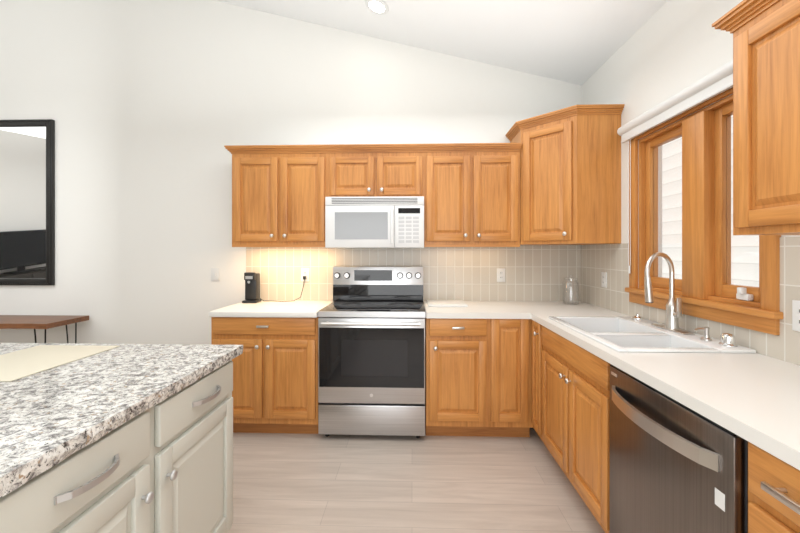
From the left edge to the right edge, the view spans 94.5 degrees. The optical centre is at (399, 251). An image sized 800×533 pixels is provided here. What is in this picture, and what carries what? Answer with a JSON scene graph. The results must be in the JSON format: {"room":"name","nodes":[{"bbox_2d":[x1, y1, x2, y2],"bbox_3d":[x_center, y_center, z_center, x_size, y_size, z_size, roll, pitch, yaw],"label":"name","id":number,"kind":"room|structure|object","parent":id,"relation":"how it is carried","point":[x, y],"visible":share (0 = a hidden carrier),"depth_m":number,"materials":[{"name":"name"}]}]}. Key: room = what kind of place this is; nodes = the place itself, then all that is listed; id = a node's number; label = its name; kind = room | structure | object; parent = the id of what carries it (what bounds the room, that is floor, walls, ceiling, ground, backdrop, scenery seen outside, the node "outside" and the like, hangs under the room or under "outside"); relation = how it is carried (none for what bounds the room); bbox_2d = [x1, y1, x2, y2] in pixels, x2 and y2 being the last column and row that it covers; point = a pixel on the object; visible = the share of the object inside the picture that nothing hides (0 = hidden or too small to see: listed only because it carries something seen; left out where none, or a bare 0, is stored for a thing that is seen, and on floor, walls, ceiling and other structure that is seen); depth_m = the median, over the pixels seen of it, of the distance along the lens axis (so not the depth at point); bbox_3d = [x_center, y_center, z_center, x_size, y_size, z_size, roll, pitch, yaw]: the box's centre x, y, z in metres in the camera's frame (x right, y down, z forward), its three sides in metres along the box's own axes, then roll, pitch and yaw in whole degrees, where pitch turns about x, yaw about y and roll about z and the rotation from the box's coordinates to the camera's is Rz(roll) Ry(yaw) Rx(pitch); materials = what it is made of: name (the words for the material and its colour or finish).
{"room":"kitchen","nodes":[
{"label":"kitchen","id":0,"kind":"room"},
{"bbox_2d":[0,0,580,344],"bbox_3d":[-2.411,-1.093,3.395,8.260,4.866,0.150,0,0,2],"label":"wall","id":1,"kind":"structure","parent":0,"point":[152,108],"depth_m":3.31,"materials":[{"name":"white paint"}]},
{"bbox_2d":[0,119,54,284],"bbox_3d":[-3.579,-0.445,3.338,0.930,1.490,0.037,0,0,2],"label":"mirror","id":2,"kind":"object","parent":1,"relation":"attached to","point":[27,202],"visible":1,"depth_m":3.34,"materials":[{"name":"black"}]},
{"bbox_2d":[211,268,218,280],"bbox_3d":[-1.644,0.200,3.289,0.072,0.116,0.012,0,0,2],"label":"switch plate","id":3,"kind":"object","parent":1,"relation":"attached to","point":[214,274],"visible":1,"depth_m":3.29,"materials":[{"name":"white plastic"}]},
{"bbox_2d":[228,147,327,246],"bbox_3d":[-0.961,-0.436,3.110,0.778,0.753,0.325,0,0,2],"label":"upper cabinet","id":4,"kind":"object","parent":1,"relation":"attached to","point":[279,194],"depth_m":2.95,"materials":[{"name":"brown wood"}]},
{"bbox_2d":[328,147,427,198],"bbox_3d":[-0.187,-0.623,3.085,0.769,0.380,0.325,0,0,2],"label":"upper cabinet","id":5,"kind":"object","parent":1,"relation":"attached to","point":[352,171],"depth_m":2.93,"materials":[{"name":"brown wood"}]},
{"bbox_2d":[325,196,423,247],"bbox_3d":[-0.189,-0.229,3.026,0.759,0.393,0.426,0,0,2],"label":"microwave","id":6,"kind":"object","parent":5,"relation":"attached to","point":[378,222],"visible":1,"depth_m":2.83,"materials":[{"name":"white plastic"}]},
{"bbox_2d":[246,245,580,302],"bbox_3d":[0.100,0.201,3.234,2.930,0.518,0.008,0,0,2],"label":"tile","id":7,"kind":"structure","parent":1,"relation":"attached to","point":[537,272],"depth_m":3.22,"materials":[{"name":"beige tile"}]},
{"bbox_2d":[301,268,308,280],"bbox_3d":[-0.835,0.200,3.256,0.072,0.116,0.009,0,0,2],"label":"electrical outlet","id":8,"kind":"object","parent":7,"relation":"attached to","point":[304,271],"depth_m":3.25,"materials":[{"name":"white plastic"}]},
{"bbox_2d":[497,268,504,281],"bbox_3d":[0.874,0.200,3.200,0.072,0.116,0.009,0,0,2],"label":"electrical outlet","id":9,"kind":"object","parent":7,"relation":"attached to","point":[500,274],"depth_m":3.20,"materials":[{"name":"white plastic"}]},
{"bbox_2d":[424,147,520,246],"bbox_3d":[0.572,-0.436,3.061,0.751,0.753,0.325,0,0,2],"label":"upper cabinet","id":10,"kind":"object","parent":1,"relation":"attached to","point":[470,192],"depth_m":2.90,"materials":[{"name":"brown wood"}]},
{"bbox_2d":[505,104,624,244],"bbox_3d":[1.229,-0.539,2.876,0.650,0.959,0.650,0,0,2],"label":"upper cabinet","id":11,"kind":"object","parent":1,"relation":"attached to","point":[570,175],"visible":1,"depth_m":2.61,"materials":[{"name":"brown wood"}]},
{"bbox_2d":[228,428,604,532],"bbox_3d":[-2.515,1.370,0.202,8.260,0.060,6.540,0,0,2],"label":"floor","id":12,"kind":"structure","parent":0,"point":[303,483],"depth_m":2.11,"materials":[{"name":"beige wood"}]},
{"bbox_2d":[0,315,88,342],"bbox_3d":[-3.511,0.952,3.103,1.480,0.774,0.425,0,0,2],"label":"console table","id":13,"kind":"object","parent":12,"relation":"on","point":[35,322],"visible":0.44,"depth_m":3.05,"materials":[{"name":"brown wood"}]},
{"bbox_2d":[0,360,232,532],"bbox_3d":[-1.498,0.903,0.579,1.528,0.874,2.260,0,0,2],"label":"kitchen island","id":14,"kind":"object","parent":12,"relation":"on","point":[165,466],"visible":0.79,"depth_m":1.15,"materials":[{"name":"white paint"}]},
{"bbox_2d":[0,343,242,497],"bbox_3d":[-1.525,0.445,0.572,1.546,0.038,2.316,0,0,2],"label":"island countertop","id":15,"kind":"structure","parent":14,"relation":"on","point":[51,417],"depth_m":1.11,"materials":[{"name":"stone"}]},
{"bbox_2d":[0,345,118,381],"bbox_3d":[-1.454,0.424,1.445,0.370,0.003,0.455,0,0,2],"label":"placemat","id":16,"kind":"object","parent":15,"relation":"on","point":[16,365],"visible":0.98,"depth_m":1.47,"materials":[{"name":"beige fabric"}]},
{"bbox_2d":[211,317,318,433],"bbox_3d":[-0.966,0.904,2.938,0.778,0.872,0.651,0,0,2],"label":"base cabinet","id":17,"kind":"object","parent":12,"relation":"on","point":[275,376],"visible":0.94,"depth_m":2.65,"materials":[{"name":"brown wood"}]},
{"bbox_2d":[209,300,332,317],"bbox_3d":[-0.967,0.446,2.946,0.780,0.039,0.636,0,0,2],"label":"countertop","id":18,"kind":"structure","parent":17,"relation":"on","point":[293,308],"depth_m":2.74,"materials":[{"name":"white laminate"}]},
{"bbox_2d":[242,272,305,302],"bbox_3d":[-1.069,0.298,3.163,0.487,0.255,0.192,0,0,2],"label":"coffee maker","id":19,"kind":"object","parent":18,"relation":"on","point":[252,287],"visible":0.98,"depth_m":3.10,"materials":[{"name":"black plastic"}]},
{"bbox_2d":[318,266,425,437],"bbox_3d":[-0.192,0.733,2.890,0.762,1.215,0.691,0,0,2],"label":"range","id":20,"kind":"object","parent":12,"relation":"on","point":[371,350],"visible":1,"depth_m":2.61,"materials":[{"name":"silver metal"}]},
{"bbox_2d":[425,318,532,436],"bbox_3d":[0.569,0.904,2.888,0.750,0.872,0.651,0,0,2],"label":"base cabinet","id":21,"kind":"object","parent":12,"relation":"on","point":[478,377],"visible":0.92,"depth_m":2.60,"materials":[{"name":"brown wood"}]},
{"bbox_2d":[424,301,535,318],"bbox_3d":[0.555,0.446,2.896,0.720,0.039,0.636,0,0,2],"label":"countertop","id":22,"kind":"structure","parent":21,"relation":"on","point":[475,309],"depth_m":2.65,"materials":[{"name":"white laminate"}]},
{"bbox_2d":[427,300,467,306],"bbox_3d":[0.376,0.418,3.019,0.305,0.015,0.320,0,0,2],"label":"cutting board","id":23,"kind":"object","parent":22,"relation":"on","point":[446,303],"visible":0.96,"depth_m":2.95,"materials":[{"name":"white plastic"}]},
{"bbox_2d":[532,320,543,442],"bbox_3d":[1.216,0.904,2.790,0.651,0.872,0.806,0,0,2],"label":"base cabinet","id":24,"kind":"object","parent":12,"relation":"on","point":[537,347],"visible":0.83,"depth_m":2.47,"materials":[{"name":"brown wood"}]},
{"bbox_2d":[542,326,611,532],"bbox_3d":[1.189,0.904,1.965,0.651,0.872,0.835,0,0,2],"label":"base cabinet","id":25,"kind":"object","parent":12,"relation":"on","point":[575,408],"visible":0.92,"depth_m":1.84,"materials":[{"name":"brown wood"}]},
{"bbox_2d":[524,301,617,312],"bbox_3d":[1.260,0.446,2.873,0.510,0.039,0.636,0,0,2],"label":"countertop","id":26,"kind":"structure","parent":25,"relation":"on","point":[544,306],"depth_m":2.84,"materials":[{"name":"white laminate"}]},
{"bbox_2d":[516,301,799,469],"bbox_3d":[1.184,0.446,1.468,0.631,0.039,3.451,0,0,2],"label":"countertop","id":27,"kind":"structure","parent":25,"relation":"on","point":[753,398],"depth_m":1.20,"materials":[{"name":"white laminate"}]},
{"bbox_2d":[563,275,578,304],"bbox_3d":[1.399,0.305,3.031,0.124,0.240,0.124,0,0,2],"label":"glass jar","id":28,"kind":"object","parent":27,"relation":"on","point":[565,292],"visible":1,"depth_m":3.02,"materials":[{"name":"clear glass"}]},
{"bbox_2d":[548,316,755,352],"bbox_3d":[1.224,0.516,1.966,0.570,0.210,0.810,0,0,2],"label":"sink","id":29,"kind":"object","parent":27,"relation":"in","point":[623,333],"visible":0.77,"depth_m":1.87,"materials":[{"name":"white ceramic"}]},
{"bbox_2d":[631,314,643,318],"bbox_3d":[1.470,0.397,2.288,0.072,0.028,0.071,0,0,2],"label":"cover","id":30,"kind":"object","parent":29,"relation":"on","point":[637,316],"visible":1,"depth_m":2.27,"materials":[{"name":"silver metal"}]},
{"bbox_2d":[693,327,711,340],"bbox_3d":[1.414,0.382,1.730,0.077,0.058,0.042,0,0,2],"label":"soap dispenser","id":31,"kind":"object","parent":29,"relation":"on","point":[706,335],"visible":1,"depth_m":1.72,"materials":[{"name":"silver metal"}]},
{"bbox_2d":[718,333,737,346],"bbox_3d":[1.444,0.384,1.629,0.064,0.054,0.063,0,0,2],"label":"air gap cap","id":32,"kind":"object","parent":29,"relation":"on","point":[728,339],"visible":1,"depth_m":1.61,"materials":[{"name":"silver metal"}]},
{"bbox_2d":[644,252,694,334],"bbox_3d":[1.359,0.205,1.957,0.217,0.411,0.250,0,0,2],"label":"faucet","id":33,"kind":"object","parent":27,"relation":"on","point":[673,310],"visible":1,"depth_m":1.93,"materials":[{"name":"silver metal"}]},
{"bbox_2d":[610,365,747,532],"bbox_3d":[1.147,0.905,1.238,0.684,0.870,0.606,0,0,2],"label":"dishwasher","id":34,"kind":"object","parent":12,"relation":"on","point":[676,466],"visible":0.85,"depth_m":1.18,"materials":[{"name":"grey metal"}]},
{"bbox_2d":[748,442,799,532],"bbox_3d":[1.146,0.904,0.728,0.658,0.872,0.400,0,0,2],"label":"base cabinet","id":35,"kind":"object","parent":12,"relation":"on","point":[773,494],"visible":0.88,"depth_m":0.85,"materials":[{"name":"brown wood"}]},
{"bbox_2d":[215,0,667,84],"bbox_3d":[-2.515,-2.491,0.202,8.260,2.185,6.540,0,0,2],"label":"ceiling","id":36,"kind":"structure","parent":0,"point":[579,42],"depth_m":2.80,"materials":[{"name":"white paint"}]},
{"bbox_2d":[365,0,388,14],"bbox_3d":[-0.174,-1.862,2.807,0.178,0.050,0.184,0,0,2],"label":"recessed light","id":37,"kind":"object","parent":36,"relation":"in","point":[379,7],"visible":1,"depth_m":2.81,"materials":[{"name":"white"}]},
{"bbox_2d":[581,0,799,335],"bbox_3d":[1.538,-0.098,0.070,0.150,2.876,6.240,0,0,2],"label":"wall","id":38,"kind":"structure","parent":0,"point":[667,49],"depth_m":2.20,"materials":[{"name":"white paint"}]},
{"bbox_2d":[581,237,799,365],"bbox_3d":[1.504,0.201,1.443,0.008,0.518,3.482,0,0,2],"label":"tile","id":39,"kind":"structure","parent":38,"relation":"attached to","point":[611,260],"depth_m":1.90,"materials":[{"name":"beige tile"}]},
{"bbox_2d":[601,272,606,287],"bbox_3d":[1.539,0.210,2.792,0.009,0.116,0.072,0,0,2],"label":"electrical outlet","id":40,"kind":"object","parent":39,"relation":"attached to","point":[603,274],"depth_m":2.78,"materials":[{"name":"white plastic"}]},
{"bbox_2d":[792,300,799,331],"bbox_3d":[1.492,0.240,1.372,0.009,0.116,0.072,0,0,2],"label":"electrical outlet","id":41,"kind":"object","parent":39,"relation":"attached to","point":[795,315],"depth_m":1.39,"materials":[{"name":"white plastic"}]},
{"bbox_2d":[625,87,782,334],"bbox_3d":[1.557,-0.228,1.956,0.155,1.115,1.020,0,0,2],"label":"window","id":42,"kind":"structure","parent":38,"relation":"in","point":[705,281],"depth_m":1.83,"materials":[{"name":"brown wood"}]},
{"bbox_2d":[617,60,732,272],"bbox_3d":[1.490,-0.354,1.948,0.066,0.989,1.130,0,0,2],"label":"roller blind","id":43,"kind":"object","parent":42,"relation":"attached to","point":[711,85],"visible":0.69,"depth_m":1.97,"materials":[{"name":"white fabric"}]},
{"bbox_2d":[712,0,799,234],"bbox_3d":[1.313,-0.455,0.944,0.355,0.789,0.852,0,0,2],"label":"upper cabinet","id":44,"kind":"object","parent":38,"relation":"attached to","point":[766,117],"visible":1,"depth_m":1.19,"materials":[{"name":"brown wood"}]},
{"label":"outside","id":45,"kind":"structure","parent":0,"visible":0},
{"bbox_2d":[662,115,758,286],"bbox_3d":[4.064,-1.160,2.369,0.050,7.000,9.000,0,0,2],"label":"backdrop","id":46,"kind":"structure","parent":45,"point":[735,251],"depth_m":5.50,"materials":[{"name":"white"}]}
]}

